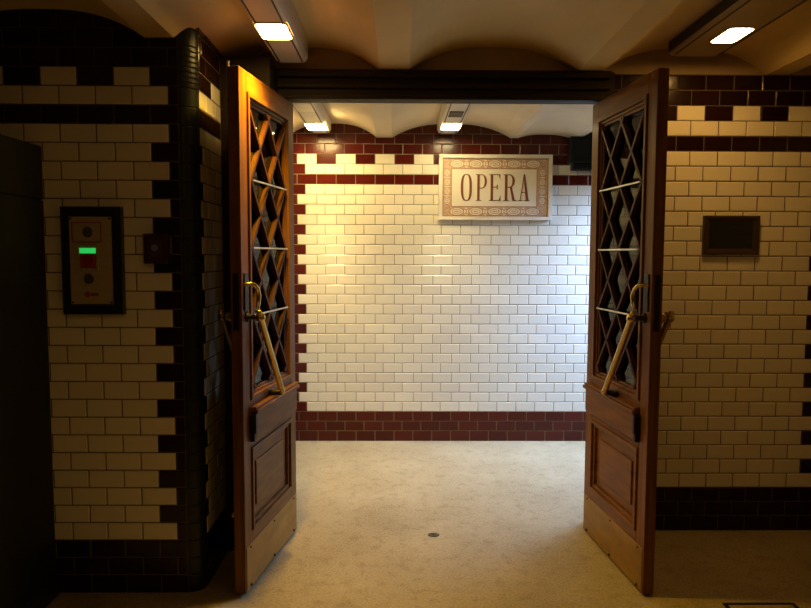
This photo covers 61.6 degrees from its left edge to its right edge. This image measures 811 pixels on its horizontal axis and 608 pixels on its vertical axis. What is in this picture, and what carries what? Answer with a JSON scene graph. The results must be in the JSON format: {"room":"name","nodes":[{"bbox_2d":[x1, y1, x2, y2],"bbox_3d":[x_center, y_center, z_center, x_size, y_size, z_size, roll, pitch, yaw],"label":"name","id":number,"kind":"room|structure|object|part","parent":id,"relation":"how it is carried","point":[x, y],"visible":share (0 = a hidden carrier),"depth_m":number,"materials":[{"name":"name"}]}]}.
{"room":"metro station","nodes":[
{"label":"metro station","id":0,"kind":"room"},
{"bbox_2d":[0,9,227,592],"bbox_3d":[-1.958,-0.084,3.286,2.153,2.638,0.833,0,4,-1],"label":"wall","id":1,"kind":"structure","parent":0,"point":[99,97],"depth_m":2.90,"materials":[{"name":"tile"}]},
{"bbox_2d":[60,206,125,314],"bbox_3d":[-1.309,-0.181,2.849,0.249,0.449,0.040,0,4,-1],"label":"intercom","id":2,"kind":"object","parent":1,"relation":"attached to","point":[92,238],"visible":1,"depth_m":2.84,"materials":[{"name":"black metal"}]},
{"bbox_2d":[82,227,92,237],"bbox_3d":[-1.324,-0.299,2.830,0.043,0.045,0.002,0,4,-1],"label":"speaker grille","id":3,"kind":"object","parent":2,"relation":"attached to","point":[87,232],"depth_m":2.83,"materials":[{"name":"metal"}]},
{"bbox_2d":[84,273,93,283],"bbox_3d":[-1.325,-0.105,2.844,0.043,0.045,0.002,0,4,-1],"label":"speaker grille","id":4,"kind":"object","parent":2,"relation":"attached to","point":[88,277],"depth_m":2.84,"materials":[{"name":"metal"}]},
{"bbox_3d":[-1.313,-0.181,2.842,0.175,0.365,0.005,0,4,-1],"label":"plate","id":5,"kind":"part","parent":2,"relation":"part of","materials":[{"name":"gold metal"}]},
{"bbox_2d":[143,234,170,263],"bbox_3d":[-1.040,-0.231,2.841,0.103,0.125,0.054,0,4,-1],"label":"switch","id":6,"kind":"object","parent":1,"relation":"attached to","point":[156,247],"visible":1,"depth_m":2.82,"materials":[{"name":"red plastic"}]},
{"bbox_2d":[177,27,207,591],"bbox_3d":[-0.908,0.057,2.920,0.024,2.419,0.093,4,6,44],"label":"trim","id":7,"kind":"structure","parent":1,"relation":"attached to","point":[189,120],"depth_m":2.91,"materials":[{"name":"tile"}]},
{"bbox_2d":[0,0,810,137],"bbox_3d":[0.439,-1.178,1.352,6.900,0.380,8.060,0,4,-1],"label":"ceiling","id":8,"kind":"structure","parent":0,"point":[581,35],"depth_m":3.08,"materials":[{"name":"paint"}]},
{"bbox_2d":[239,0,307,62],"bbox_3d":[-0.539,-1.094,1.348,0.165,0.118,4.060,0,4,-1],"label":"ceiling light","id":9,"kind":"object","parent":8,"relation":"attached to","point":[278,23],"visible":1,"depth_m":2.86,"materials":[{"name":"white metal"}]},
{"bbox_2d":[293,103,330,132],"bbox_3d":[-0.633,-1.271,4.410,0.165,0.084,1.475,0,4,-1],"label":"ceiling light","id":10,"kind":"object","parent":8,"relation":"attached to","point":[314,116],"visible":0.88,"depth_m":4.57,"materials":[{"name":"white metal"}]},
{"bbox_2d":[437,104,471,133],"bbox_3d":[0.327,-1.271,4.420,0.165,0.090,1.475,0,4,-1],"label":"ceiling light","id":11,"kind":"object","parent":8,"relation":"attached to","point":[451,117],"visible":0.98,"depth_m":4.55,"materials":[{"name":"white metal"}]},
{"bbox_2d":[668,0,806,56],"bbox_3d":[1.452,-1.112,1.373,0.273,0.068,4.070,0,4,-1],"label":"ceiling light","id":12,"kind":"object","parent":8,"relation":"attached to","point":[728,23],"visible":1,"depth_m":2.94,"materials":[{"name":"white metal"}]},
{"bbox_2d":[46,441,810,607],"bbox_3d":[0.779,1.431,1.617,7.600,0.120,8.200,0,4,-1],"label":"floor","id":13,"kind":"structure","parent":0,"point":[507,516],"depth_m":3.45,"materials":[{"name":"stone"}]},
{"bbox_2d":[0,134,59,607],"bbox_3d":[-1.837,0.341,2.381,0.677,1.925,1.032,0,4,-1],"label":"tall cabinet","id":14,"kind":"object","parent":13,"relation":"on","point":[29,578],"visible":1,"depth_m":2.70,"materials":[{"name":"grey paint"}]},
{"bbox_2d":[428,533,438,536],"bbox_3d":[0.149,1.221,3.600,0.060,0.005,0.044,0,4,-1],"label":"socket","id":15,"kind":"object","parent":13,"relation":"on","point":[429,534],"visible":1,"depth_m":3.60,"materials":[{"name":"grey metal"}]},
{"bbox_2d":[722,603,798,607],"bbox_3d":[1.506,1.294,2.670,0.305,0.005,0.465,0,4,-1],"label":"floor hatch","id":16,"kind":"object","parent":13,"relation":"on","point":[727,605],"visible":1,"depth_m":2.88,"materials":[{"name":"black metal"}]},
{"bbox_3d":[1.506,1.295,2.670,0.275,0.003,0.435,0,4,-1],"label":"lid","id":17,"kind":"part","parent":16,"relation":"part of","materials":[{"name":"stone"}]},
{"bbox_2d":[293,123,591,440],"bbox_3d":[1.364,-0.227,5.401,4.960,2.638,0.143,0,4,-1],"label":"wall","id":18,"kind":"structure","parent":0,"point":[411,324],"depth_m":5.33,"materials":[{"name":"tile"}]},
{"bbox_2d":[439,154,552,219],"bbox_3d":[0.695,-0.901,5.258,0.875,0.500,0.030,0,4,-1],"label":"station sign","id":19,"kind":"object","parent":18,"relation":"attached to","point":[471,186],"visible":1,"depth_m":5.25,"materials":[{"name":"beige stone"}]},
{"bbox_3d":[0.685,-0.898,5.254,0.656,0.284,0.002,0,4,-1],"label":"panel","id":20,"kind":"part","parent":19,"relation":"part of","materials":[{"name":"beige ceramic"}]},
{"bbox_2d":[567,137,591,170],"bbox_3d":[1.410,-1.149,5.207,0.317,0.245,0.112,0,4,-1],"label":"wall box","id":21,"kind":"object","parent":18,"relation":"attached to","point":[579,153],"visible":0.53,"depth_m":5.15,"materials":[{"name":"black metal"}]},
{"bbox_2d":[249,47,810,529],"bbox_3d":[1.382,-0.080,3.657,4.960,2.600,0.163,0,4,-1],"label":"wall","id":22,"kind":"structure","parent":0,"point":[734,427],"depth_m":3.58,"materials":[{"name":"tile"}]},
{"bbox_2d":[217,60,299,593],"bbox_3d":[-0.669,0.098,3.222,0.221,2.269,0.730,1,4,5],"label":"door leaf","id":23,"kind":"structure","parent":22,"relation":"in","point":[261,336],"depth_m":3.09,"materials":[{"name":"brown wood"}]},
{"bbox_3d":[-0.767,0.233,3.073,0.032,0.397,0.298,1,4,9],"label":"handle","id":24,"kind":"part","parent":23,"relation":"part of","materials":[{"name":"gold metal"}]},
{"bbox_3d":[-0.711,-0.008,2.852,0.026,0.240,0.002,1,4,9],"label":"edge plate","id":25,"kind":"part","parent":23,"relation":"part of","materials":[{"name":"black metal"}]},
{"bbox_3d":[-0.676,-0.051,2.887,0.006,0.160,0.042,1,4,9],"label":"lock plate","id":26,"kind":"part","parent":23,"relation":"part of","materials":[{"name":"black metal"}]},
{"bbox_3d":[-0.654,0.056,2.908,0.054,0.044,0.044,0,4,-1],"label":"handle mount","id":27,"kind":"part","parent":23,"relation":"part of","materials":[{"name":"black metal"}]},
{"bbox_3d":[-0.646,-0.037,2.895,0.036,0.117,0.091,3,5,36],"label":"lever","id":28,"kind":"part","parent":23,"relation":"part of","materials":[{"name":"gold metal"}]},
{"bbox_3d":[-0.657,-0.257,3.188,0.003,1.237,0.462,1,4,9],"label":"glass pane","id":29,"kind":"part","parent":23,"relation":"part of","materials":[{"name":"clear glass"}]},
{"bbox_3d":[-0.654,-0.959,3.137,0.050,0.085,0.547,1,4,9],"label":"rail","id":30,"kind":"part","parent":23,"relation":"part of","materials":[{"name":"brown wood"}]},
{"bbox_3d":[-0.656,-0.258,3.188,0.066,1.320,0.547,1,4,9],"label":"glazing moulding","id":31,"kind":"part","parent":23,"relation":"part of","materials":[{"name":"brown wood"}]},
{"bbox_3d":[-0.627,-0.552,3.162,0.008,0.008,0.455,1,4,9],"label":"rod","id":32,"kind":"part","parent":23,"relation":"part of","materials":[{"name":"silver metal"}]},
{"bbox_3d":[-0.660,0.795,3.265,0.030,0.313,0.487,1,4,9],"label":"panel","id":33,"kind":"part","parent":23,"relation":"part of","materials":[{"name":"brown wood"}]},
{"bbox_3d":[-0.628,-0.260,3.184,0.008,0.008,0.455,1,4,9],"label":"rod","id":34,"kind":"part","parent":23,"relation":"part of","materials":[{"name":"silver metal"}]},
{"bbox_3d":[-0.659,0.505,3.244,0.050,0.210,0.547,1,4,9],"label":"lock rail","id":35,"kind":"part","parent":23,"relation":"part of","materials":[{"name":"brown wood"}]},
{"bbox_3d":[-0.629,0.032,3.205,0.008,0.008,0.455,1,4,9],"label":"rod","id":36,"kind":"part","parent":23,"relation":"part of","materials":[{"name":"silver metal"}]},
{"bbox_3d":[-0.635,1.128,3.288,0.003,0.194,0.695,1,4,9],"label":"kick plate","id":37,"kind":"part","parent":23,"relation":"part of","materials":[{"name":"gold metal"}]},
{"bbox_3d":[-0.661,1.106,3.288,0.050,0.250,0.547,1,4,9],"label":"rail","id":38,"kind":"part","parent":23,"relation":"part of","materials":[{"name":"brown wood"}]},
{"bbox_3d":[-0.660,0.795,3.265,0.066,0.373,0.547,1,4,9],"label":"panel moulding","id":39,"kind":"part","parent":23,"relation":"part of","materials":[{"name":"brown wood"}]},
{"bbox_3d":[-0.599,0.236,3.048,0.032,0.397,0.298,1,4,9],"label":"handle","id":40,"kind":"part","parent":23,"relation":"part of","materials":[{"name":"gold metal"}]},
{"bbox_3d":[-0.608,0.415,3.207,0.067,0.044,0.044,0,4,-1],"label":"handle mount","id":41,"kind":"part","parent":23,"relation":"part of","materials":[{"name":"black metal"}]},
{"bbox_2d":[220,57,614,550],"bbox_3d":[0.088,0.020,3.527,1.950,2.410,0.410,0,4,-1],"label":"trim","id":42,"kind":"structure","parent":22,"relation":"attached to","point":[295,85],"depth_m":3.43,"materials":[{"name":"brown wood"}]},
{"bbox_2d":[583,68,674,593],"bbox_3d":[0.998,0.119,3.228,0.240,2.238,0.724,-1,4,-13],"label":"door leaf","id":43,"kind":"structure","parent":22,"relation":"in","point":[626,332],"depth_m":3.11,"materials":[{"name":"brown wood"}]},
{"bbox_3d":[0.968,0.420,3.221,0.065,0.044,0.044,0,4,-1],"label":"handle mount","id":44,"kind":"part","parent":43,"relation":"part of","materials":[{"name":"black metal"}]},
{"bbox_3d":[0.992,1.133,3.303,0.003,0.194,0.695,0,4,-6],"label":"kick plate","id":45,"kind":"part","parent":43,"relation":"part of","materials":[{"name":"gold metal"}]},
{"bbox_3d":[1.018,1.111,3.301,0.050,0.250,0.547,0,4,-6],"label":"rail","id":46,"kind":"part","parent":43,"relation":"part of","materials":[{"name":"brown wood"}]},
{"bbox_3d":[1.020,0.800,3.278,0.066,0.373,0.547,0,4,-6],"label":"panel moulding","id":47,"kind":"part","parent":43,"relation":"part of","materials":[{"name":"brown wood"}]},
{"bbox_3d":[1.020,0.800,3.278,0.030,0.313,0.487,0,4,-6],"label":"panel","id":48,"kind":"part","parent":43,"relation":"part of","materials":[{"name":"brown wood"}]},
{"bbox_3d":[1.020,0.509,3.257,0.050,0.210,0.547,0,4,-6],"label":"lock rail","id":49,"kind":"part","parent":43,"relation":"part of","materials":[{"name":"brown wood"}]},
{"bbox_3d":[0.993,0.037,3.219,0.008,0.008,0.455,0,4,-6],"label":"rod","id":50,"kind":"part","parent":43,"relation":"part of","materials":[{"name":"silver metal"}]},
{"bbox_3d":[0.954,0.240,3.064,0.032,0.397,0.298,0,4,-6],"label":"handle","id":51,"kind":"part","parent":43,"relation":"part of","materials":[{"name":"gold metal"}]},
{"bbox_3d":[0.994,-0.255,3.198,0.008,0.008,0.455,0,4,-6],"label":"rod","id":52,"kind":"part","parent":43,"relation":"part of","materials":[{"name":"silver metal"}]},
{"bbox_3d":[0.995,-0.547,3.176,0.008,0.008,0.455,0,4,-6],"label":"rod","id":53,"kind":"part","parent":43,"relation":"part of","materials":[{"name":"silver metal"}]},
{"bbox_3d":[1.023,-0.253,3.201,0.066,1.320,0.547,0,4,-6],"label":"glazing moulding","id":54,"kind":"part","parent":43,"relation":"part of","materials":[{"name":"brown wood"}]},
{"bbox_3d":[1.023,-0.252,3.201,0.003,1.237,0.462,0,4,-6],"label":"glass pane","id":55,"kind":"part","parent":43,"relation":"part of","materials":[{"name":"clear glass"}]},
{"bbox_3d":[1.026,-0.954,3.150,0.050,0.085,0.547,0,4,-6],"label":"rail","id":56,"kind":"part","parent":43,"relation":"part of","materials":[{"name":"brown wood"}]},
{"bbox_3d":[0.996,-0.032,2.908,0.036,0.117,0.091,-3,5,-33],"label":"lever","id":57,"kind":"part","parent":43,"relation":"part of","materials":[{"name":"gold metal"}]},
{"bbox_3d":[1.004,0.061,2.920,0.053,0.044,0.044,0,4,-1],"label":"handle mount","id":58,"kind":"part","parent":43,"relation":"part of","materials":[{"name":"black metal"}]},
{"bbox_3d":[1.027,-0.046,2.900,0.006,0.160,0.042,0,4,-6],"label":"lock plate","id":59,"kind":"part","parent":43,"relation":"part of","materials":[{"name":"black metal"}]},
{"bbox_3d":[1.059,-0.003,2.863,0.026,0.240,0.002,0,4,-6],"label":"edge plate","id":60,"kind":"part","parent":43,"relation":"part of","materials":[{"name":"black metal"}]},
{"bbox_3d":[1.123,0.239,3.081,0.032,0.397,0.298,0,4,-6],"label":"handle","id":61,"kind":"part","parent":43,"relation":"part of","materials":[{"name":"gold metal"}]},
{"bbox_2d":[702,216,759,254],"bbox_3d":[1.698,-0.358,3.549,0.292,0.203,0.020,0,4,-1],"label":"framed panel","id":62,"kind":"object","parent":22,"relation":"attached to","point":[721,235],"visible":1,"depth_m":3.55,"materials":[{"name":"brown wood"}]},
{"bbox_3d":[1.698,-0.358,3.553,0.232,0.143,0.011,0,4,-1],"label":"glass","id":63,"kind":"part","parent":62,"relation":"part of","materials":[{"name":"black glass"}]}
]}

